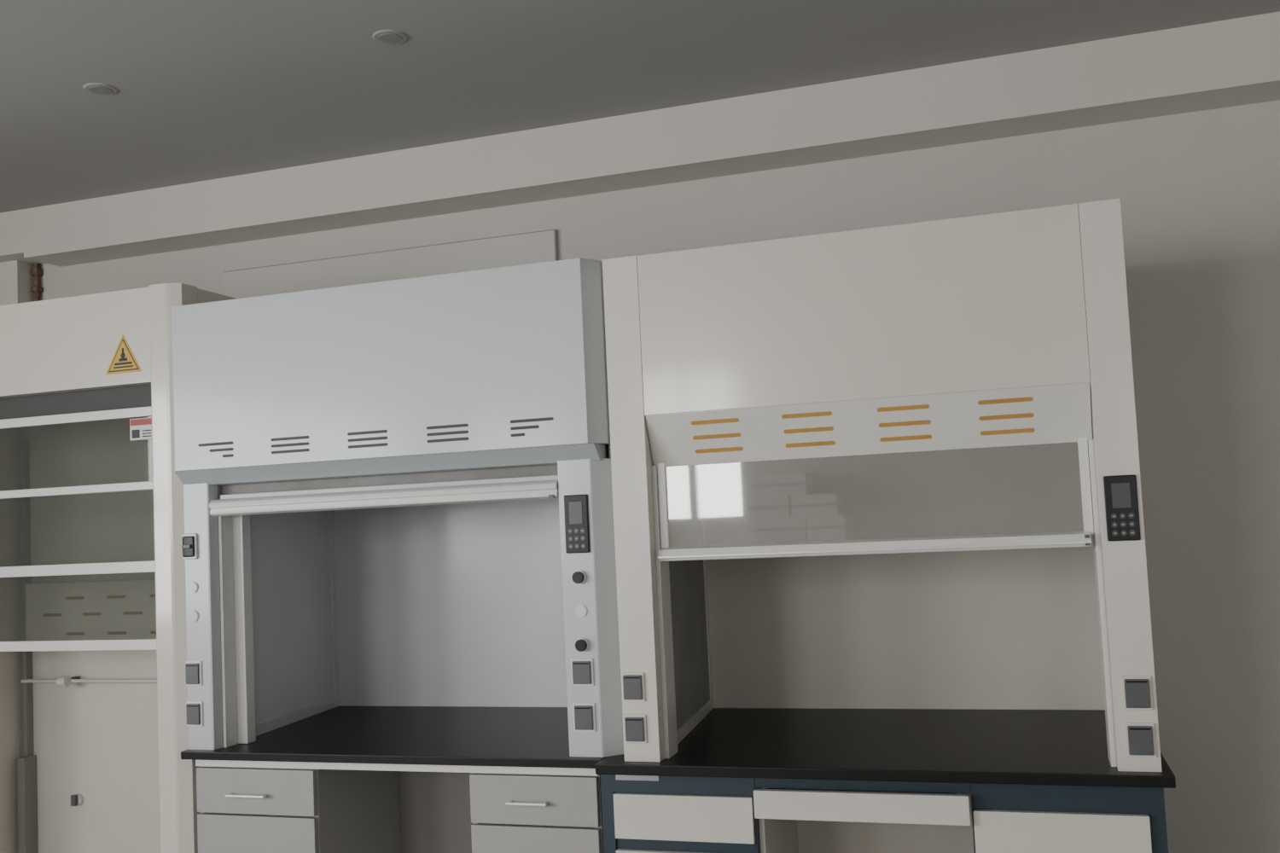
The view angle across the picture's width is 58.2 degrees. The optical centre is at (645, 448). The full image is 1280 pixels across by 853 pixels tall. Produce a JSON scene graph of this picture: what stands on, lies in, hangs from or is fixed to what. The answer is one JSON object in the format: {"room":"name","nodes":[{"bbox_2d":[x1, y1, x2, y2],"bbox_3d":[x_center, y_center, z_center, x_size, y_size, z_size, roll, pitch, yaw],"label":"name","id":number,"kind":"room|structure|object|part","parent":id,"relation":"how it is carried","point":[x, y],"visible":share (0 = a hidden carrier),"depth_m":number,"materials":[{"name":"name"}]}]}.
{"room":"science laboratory","nodes":[
{"label":"science laboratory","id":0,"kind":"room"},
{"bbox_2d":[0,0,1279,213],"bbox_3d":[-1.117,-1.313,0.729,7.200,0.100,7.200,-4,-4,17],"label":"ceiling","id":1,"kind":"structure","parent":0,"point":[209,90],"depth_m":3.38,"materials":[{"name":"paint"}]},
{"bbox_2d":[82,82,118,95],"bbox_3d":[-1.630,-1.072,3.440,0.096,0.006,0.096,-4,-4,17],"label":"recessed light","id":2,"kind":"object","parent":1,"relation":"in","point":[101,89],"visible":1,"depth_m":3.43,"materials":[{"name":"white plastic"}]},
{"bbox_2d":[372,29,407,44],"bbox_3d":[-0.705,-1.131,3.171,0.096,0.006,0.096,-4,-4,17],"label":"recessed light","id":3,"kind":"object","parent":1,"relation":"in","point":[386,36],"visible":1,"depth_m":3.16,"materials":[{"name":"white plastic"}]},
{"bbox_2d":[39,99,1279,852],"bbox_3d":[0.022,0.310,4.021,7.200,2.846,0.100,-4,-4,17],"label":"wall","id":4,"kind":"structure","parent":0,"point":[1198,192],"depth_m":3.49,"materials":[{"name":"paint"}]},
{"bbox_2d":[0,260,34,305],"bbox_3d":[-2.925,0.585,4.837,0.865,2.670,0.100,-4,-4,17],"label":"column","id":5,"kind":"structure","parent":4,"relation":"attached to","point":[16,280],"depth_m":4.75,"materials":[{"name":"paint"}]},
{"bbox_2d":[30,262,43,301],"bbox_3d":[-2.544,-0.688,4.809,0.033,0.170,0.035,-4,-4,17],"label":"pipe","id":6,"kind":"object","parent":4,"relation":"attached to","point":[36,271],"depth_m":4.80,"materials":[{"name":"metal"}]},
{"bbox_2d":[222,228,557,298],"bbox_3d":[-0.977,-0.423,4.309,1.407,0.635,0.018,-4,-4,17],"label":"wall panel","id":7,"kind":"object","parent":4,"relation":"attached to","point":[536,247],"visible":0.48,"depth_m":4.30,"materials":[{"name":"paint"}]},
{"bbox_2d":[0,11,1279,267],"bbox_3d":[-0.083,-1.016,3.965,7.000,0.198,0.187,-4,-4,17],"label":"beam","id":8,"kind":"structure","parent":4,"relation":"attached to","point":[1232,62],"depth_m":3.81,"materials":[{"name":"paint"}]},
{"bbox_3d":[-0.981,1.624,0.551,7.200,0.100,7.200,-4,-4,17],"label":"floor","id":9,"kind":"structure","parent":0,"visible":0},
{"bbox_2d":[0,283,236,852],"bbox_3d":[-1.882,0.679,4.106,1.238,2.297,0.815,-4,-4,17],"label":"fume hood","id":10,"kind":"object","parent":9,"relation":"on","point":[94,730],"visible":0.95,"depth_m":4.26,"materials":[{"name":"metal"}]},
{"bbox_3d":[-2.040,0.030,3.795,1.054,0.263,0.020,-4,-4,17],"label":"sash","id":11,"kind":"part","parent":10,"relation":"part of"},
{"bbox_3d":[-2.016,0.404,3.793,1.054,0.036,0.020,-4,-4,17],"label":"sash","id":12,"kind":"part","parent":10,"relation":"part of","materials":[{"name":"white metal"}]},
{"bbox_3d":[-1.998,0.653,3.799,1.054,0.034,0.020,-4,-4,17],"label":"sash","id":13,"kind":"part","parent":10,"relation":"part of","materials":[{"name":"white metal"}]},
{"bbox_3d":[-1.841,0.847,4.196,1.080,0.040,0.085,-4,-4,17],"label":"support rod","id":14,"kind":"part","parent":10,"relation":"part of","materials":[{"name":"metal"}]},
{"bbox_3d":[-1.452,0.628,3.594,0.108,2.297,0.095,-4,-4,17],"label":"post","id":15,"kind":"part","parent":10,"relation":"part of","materials":[{"name":"white metal"}]},
{"bbox_2d":[196,766,401,852],"bbox_3d":[-1.080,1.366,3.660,0.418,0.800,0.561,-4,-4,17],"label":"base cabinet","id":16,"kind":"object","parent":9,"relation":"on","point":[242,810],"visible":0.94,"depth_m":3.46,"materials":[{"name":"metal"}]},
{"bbox_3d":[-1.190,1.036,3.429,0.135,0.010,0.027,-4,-4,17],"label":"handle","id":17,"kind":"part","parent":16,"relation":"part of","materials":[{"name":"metal"}]},
{"bbox_3d":[-1.169,1.028,3.447,0.412,0.133,0.019,-4,-4,17],"label":"drawer","id":18,"kind":"part","parent":16,"relation":"part of","materials":[{"name":"white metal"}]},
{"bbox_3d":[-1.152,1.382,3.426,0.412,0.566,0.019,-4,-4,17],"label":"door","id":19,"kind":"part","parent":16,"relation":"part of","materials":[{"name":"grey metal"}]},
{"bbox_2d":[180,706,606,776],"bbox_3d":[-0.636,0.920,3.690,1.352,0.049,0.855,-4,-4,17],"label":"countertop","id":20,"kind":"structure","parent":16,"relation":"on","point":[492,740],"depth_m":3.47,"materials":[{"name":"black stone"}]},
{"bbox_3d":[-0.748,0.915,3.317,1.300,0.025,0.023,-4,-4,17],"label":"support rail","id":21,"kind":"part","parent":20,"relation":"part of","materials":[{"name":"white metal"}]},
{"bbox_2d":[171,257,624,757],"bbox_3d":[-0.649,0.216,3.715,1.397,1.360,0.856,-4,-4,17],"label":"fume hood","id":22,"kind":"object","parent":20,"relation":"on","point":[397,492],"visible":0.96,"depth_m":3.46,"materials":[{"name":"metal"}]},
{"bbox_2d":[181,533,197,559],"bbox_3d":[-1.403,0.302,3.531,0.051,0.080,0.026,-4,-4,17],"label":"switch","id":23,"kind":"object","parent":22,"relation":"attached to","point":[189,546],"depth_m":3.53,"materials":[{"name":"black plastic"}]},
{"bbox_2d":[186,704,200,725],"bbox_3d":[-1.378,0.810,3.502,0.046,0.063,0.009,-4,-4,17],"label":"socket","id":24,"kind":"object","parent":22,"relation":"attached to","point":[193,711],"depth_m":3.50,"materials":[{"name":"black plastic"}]},
{"bbox_2d":[185,661,202,686],"bbox_3d":[-1.381,0.689,3.517,0.058,0.075,0.008,-4,-4,17],"label":"socket","id":25,"kind":"object","parent":22,"relation":"attached to","point":[193,669],"depth_m":3.51,"materials":[{"name":"grey plastic"}]},
{"bbox_2d":[186,701,203,727],"bbox_3d":[-1.375,0.810,3.510,0.058,0.075,0.008,-4,-4,17],"label":"socket","id":26,"kind":"object","parent":22,"relation":"attached to","point":[194,709],"depth_m":3.50,"materials":[{"name":"grey plastic"}]},
{"bbox_3d":[-1.355,0.515,3.566,0.101,0.810,0.090,-4,-4,17],"label":"post","id":27,"kind":"part","parent":22,"relation":"part of","materials":[{"name":"white metal"}]},
{"bbox_3d":[-0.775,0.121,3.394,1.130,0.022,0.017,-4,-4,17],"label":"sash","id":28,"kind":"part","parent":22,"relation":"part of","materials":[{"name":"white metal"}]},
{"bbox_3d":[-0.778,0.054,3.366,1.370,0.047,0.094,-4,-4,17],"label":"trim","id":29,"kind":"part","parent":22,"relation":"part of","materials":[{"name":"white metal"}]},
{"bbox_3d":[-0.189,0.208,3.160,0.069,0.160,0.011,-4,-4,17],"label":"control panel","id":30,"kind":"part","parent":22,"relation":"part of","materials":[{"name":"black plastic"}]},
{"bbox_3d":[-0.182,0.353,3.149,0.037,0.037,0.013,-4,-4,17],"label":"knob","id":31,"kind":"part","parent":22,"relation":"part of","materials":[{"name":"black plastic"}]},
{"bbox_2d":[570,658,593,686],"bbox_3d":[-0.173,0.611,3.138,0.064,0.074,0.008,-4,-4,17],"label":"socket","id":32,"kind":"object","parent":22,"relation":"attached to","point":[582,670],"depth_m":3.13,"materials":[{"name":"grey plastic"}]},
{"bbox_3d":[-0.173,0.537,3.138,0.037,0.037,0.013,-4,-4,17],"label":"knob","id":33,"kind":"part","parent":22,"relation":"part of","materials":[{"name":"black plastic"}]},
{"bbox_2d":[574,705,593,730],"bbox_3d":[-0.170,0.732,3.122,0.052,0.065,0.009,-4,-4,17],"label":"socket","id":34,"kind":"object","parent":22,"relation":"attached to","point":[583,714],"depth_m":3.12,"materials":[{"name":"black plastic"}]},
{"bbox_2d":[572,703,596,732],"bbox_3d":[-0.167,0.732,3.130,0.064,0.077,0.008,-4,-4,17],"label":"socket","id":35,"kind":"object","parent":22,"relation":"attached to","point":[584,714],"depth_m":3.12,"materials":[{"name":"grey plastic"}]},
{"bbox_3d":[-0.150,0.435,3.170,0.147,0.810,0.055,-4,-4,17],"label":"post","id":36,"kind":"part","parent":22,"relation":"part of","materials":[{"name":"white metal"}]},
{"bbox_2d":[398,771,472,852],"bbox_3d":[-0.571,1.335,3.750,0.498,0.825,0.015,-4,-4,17],"label":"panel","id":37,"kind":"object","parent":9,"relation":"on","point":[435,813],"visible":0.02,"depth_m":3.79,"materials":[{"name":"white metal"}]},
{"bbox_2d":[469,773,603,852],"bbox_3d":[-0.221,1.309,3.390,0.386,0.800,0.561,-4,-4,17],"label":"base cabinet","id":38,"kind":"object","parent":9,"relation":"on","point":[511,813],"visible":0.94,"depth_m":3.16,"materials":[{"name":"metal"}]},
{"bbox_3d":[-0.326,0.975,3.159,0.120,0.010,0.027,-4,-4,17],"label":"handle","id":39,"kind":"part","parent":38,"relation":"part of","materials":[{"name":"metal"}]},
{"bbox_3d":[-0.310,0.971,3.178,0.380,0.133,0.019,-4,-4,17],"label":"drawer","id":40,"kind":"part","parent":38,"relation":"part of","materials":[{"name":"white metal"}]},
{"bbox_3d":[-0.293,1.326,3.156,0.380,0.566,0.019,-4,-4,17],"label":"door","id":41,"kind":"part","parent":38,"relation":"part of","materials":[{"name":"grey metal"}]},
{"bbox_2d":[600,774,761,852],"bbox_3d":[0.175,1.274,3.277,0.424,0.821,0.542,-4,-4,17],"label":"base cabinet","id":42,"kind":"object","parent":9,"relation":"on","point":[642,814],"visible":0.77,"depth_m":3.04,"materials":[{"name":"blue metal"}]},
{"bbox_3d":[-0.024,0.879,3.084,0.122,0.022,0.002,-4,-4,17],"label":"name plate","id":43,"kind":"part","parent":42,"relation":"part of","materials":[{"name":"silver metal"}]},
{"bbox_3d":[0.106,1.134,3.030,0.381,0.136,0.019,-4,-4,17],"label":"drawer","id":44,"kind":"part","parent":42,"relation":"part of","materials":[{"name":"white metal"}]},
{"bbox_3d":[0.098,0.977,3.040,0.381,0.118,0.019,-4,-4,17],"label":"drawer","id":45,"kind":"part","parent":42,"relation":"part of","materials":[{"name":"white metal"}]},
{"bbox_2d":[758,793,974,852],"bbox_3d":[0.637,1.262,3.135,0.540,0.785,0.465,-4,-4,17],"label":"panel","id":46,"kind":"object","parent":9,"relation":"on","point":[776,836],"visible":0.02,"depth_m":3.34,"materials":[{"name":"white metal"}]},
{"bbox_2d":[970,783,1168,852],"bbox_3d":[1.101,1.213,2.985,0.438,0.821,0.545,-4,-4,17],"label":"base cabinet","id":47,"kind":"object","parent":9,"relation":"on","point":[1007,818],"visible":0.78,"depth_m":2.75,"materials":[{"name":"blue metal"}]},
{"bbox_2d":[594,708,1175,826],"bbox_3d":[0.674,0.879,3.251,1.405,0.142,0.905,-4,-4,17],"label":"countertop","id":48,"kind":"structure","parent":47,"relation":"on","point":[1055,747],"depth_m":2.97,"materials":[{"name":"black stone"}]},
{"bbox_3d":[0.607,0.889,3.119,0.540,0.113,0.515,-4,-4,17],"label":"knee drawer","id":49,"kind":"part","parent":48,"relation":"part of","materials":[{"name":"white metal"}]},
{"bbox_3d":[0.611,0.855,3.139,0.540,0.043,0.478,-4,-4,17],"label":"rail","id":50,"kind":"part","parent":48,"relation":"part of","materials":[{"name":"blue metal"}]},
{"bbox_2d":[602,198,1162,772],"bbox_3d":[0.663,0.136,3.293,1.310,1.347,0.875,-4,-4,17],"label":"fume hood","id":51,"kind":"object","parent":48,"relation":"on","point":[893,467],"visible":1,"depth_m":3.05,"materials":[{"name":"white metal"}]},
{"bbox_2d":[621,672,645,701],"bbox_3d":[-0.033,0.632,3.045,0.063,0.076,0.008,-4,-4,17],"label":"socket","id":52,"kind":"object","parent":51,"relation":"attached to","point":[633,684],"depth_m":3.04,"materials":[{"name":"grey plastic"}]},
{"bbox_3d":[-0.019,0.158,3.141,0.099,1.347,0.145,-4,-4,17],"label":"post","id":53,"kind":"part","parent":51,"relation":"part of","materials":[{"name":"white metal"}]},
{"bbox_2d":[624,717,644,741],"bbox_3d":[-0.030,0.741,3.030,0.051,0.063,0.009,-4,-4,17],"label":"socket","id":54,"kind":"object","parent":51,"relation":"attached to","point":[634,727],"depth_m":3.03,"materials":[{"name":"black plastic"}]},
{"bbox_2d":[623,714,647,743],"bbox_3d":[-0.028,0.741,3.039,0.063,0.075,0.008,-4,-4,17],"label":"socket","id":55,"kind":"object","parent":51,"relation":"attached to","point":[635,725],"depth_m":3.03,"materials":[{"name":"grey plastic"}]},
{"bbox_3d":[0.518,-0.338,2.921,1.115,0.432,0.005,-4,-4,17],"label":"fascia panel","id":56,"kind":"part","parent":51,"relation":"part of","materials":[{"name":"white metal"}]},
{"bbox_3d":[0.546,-0.051,2.950,1.113,0.136,0.096,-4,-4,17],"label":"vent panel","id":57,"kind":"part","parent":51,"relation":"part of","materials":[{"name":"white metal"}]},
{"bbox_3d":[0.557,0.113,2.952,1.091,0.260,0.020,-4,-4,17],"label":"sash","id":58,"kind":"part","parent":51,"relation":"part of","materials":[{"name":"clear glass"}]},
{"bbox_3d":[1.137,0.082,2.778,0.094,1.347,0.145,-4,-4,17],"label":"post","id":59,"kind":"part","parent":51,"relation":"part of","materials":[{"name":"white metal"}]},
{"bbox_3d":[1.117,0.140,2.702,0.072,0.154,0.011,-4,-4,17],"label":"control panel","id":60,"kind":"part","parent":51,"relation":"part of","materials":[{"name":"black plastic"}]},
{"bbox_2d":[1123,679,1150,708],"bbox_3d":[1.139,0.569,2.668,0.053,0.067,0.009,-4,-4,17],"label":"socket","id":61,"kind":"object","parent":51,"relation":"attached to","point":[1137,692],"depth_m":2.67,"materials":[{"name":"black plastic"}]},
{"bbox_2d":[1121,675,1153,710],"bbox_3d":[1.142,0.569,2.676,0.065,0.079,0.008,-4,-4,17],"label":"socket","id":62,"kind":"object","parent":51,"relation":"attached to","point":[1137,691],"depth_m":2.67,"materials":[{"name":"grey plastic"}]},
{"bbox_2d":[1123,722,1157,757],"bbox_3d":[1.147,0.677,2.669,0.065,0.079,0.008,-4,-4,17],"label":"socket","id":63,"kind":"object","parent":51,"relation":"attached to","point":[1140,739],"depth_m":2.66,"materials":[{"name":"grey plastic"}]},
{"bbox_2d":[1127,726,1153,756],"bbox_3d":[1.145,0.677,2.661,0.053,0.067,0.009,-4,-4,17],"label":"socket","id":64,"kind":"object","parent":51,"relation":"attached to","point":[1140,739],"depth_m":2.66,"materials":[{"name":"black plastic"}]},
{"bbox_3d":[1.007,1.198,2.740,0.398,0.650,0.022,-4,-4,17],"label":"door","id":65,"kind":"part","parent":47,"relation":"part of","materials":[{"name":"white metal"}]}
]}

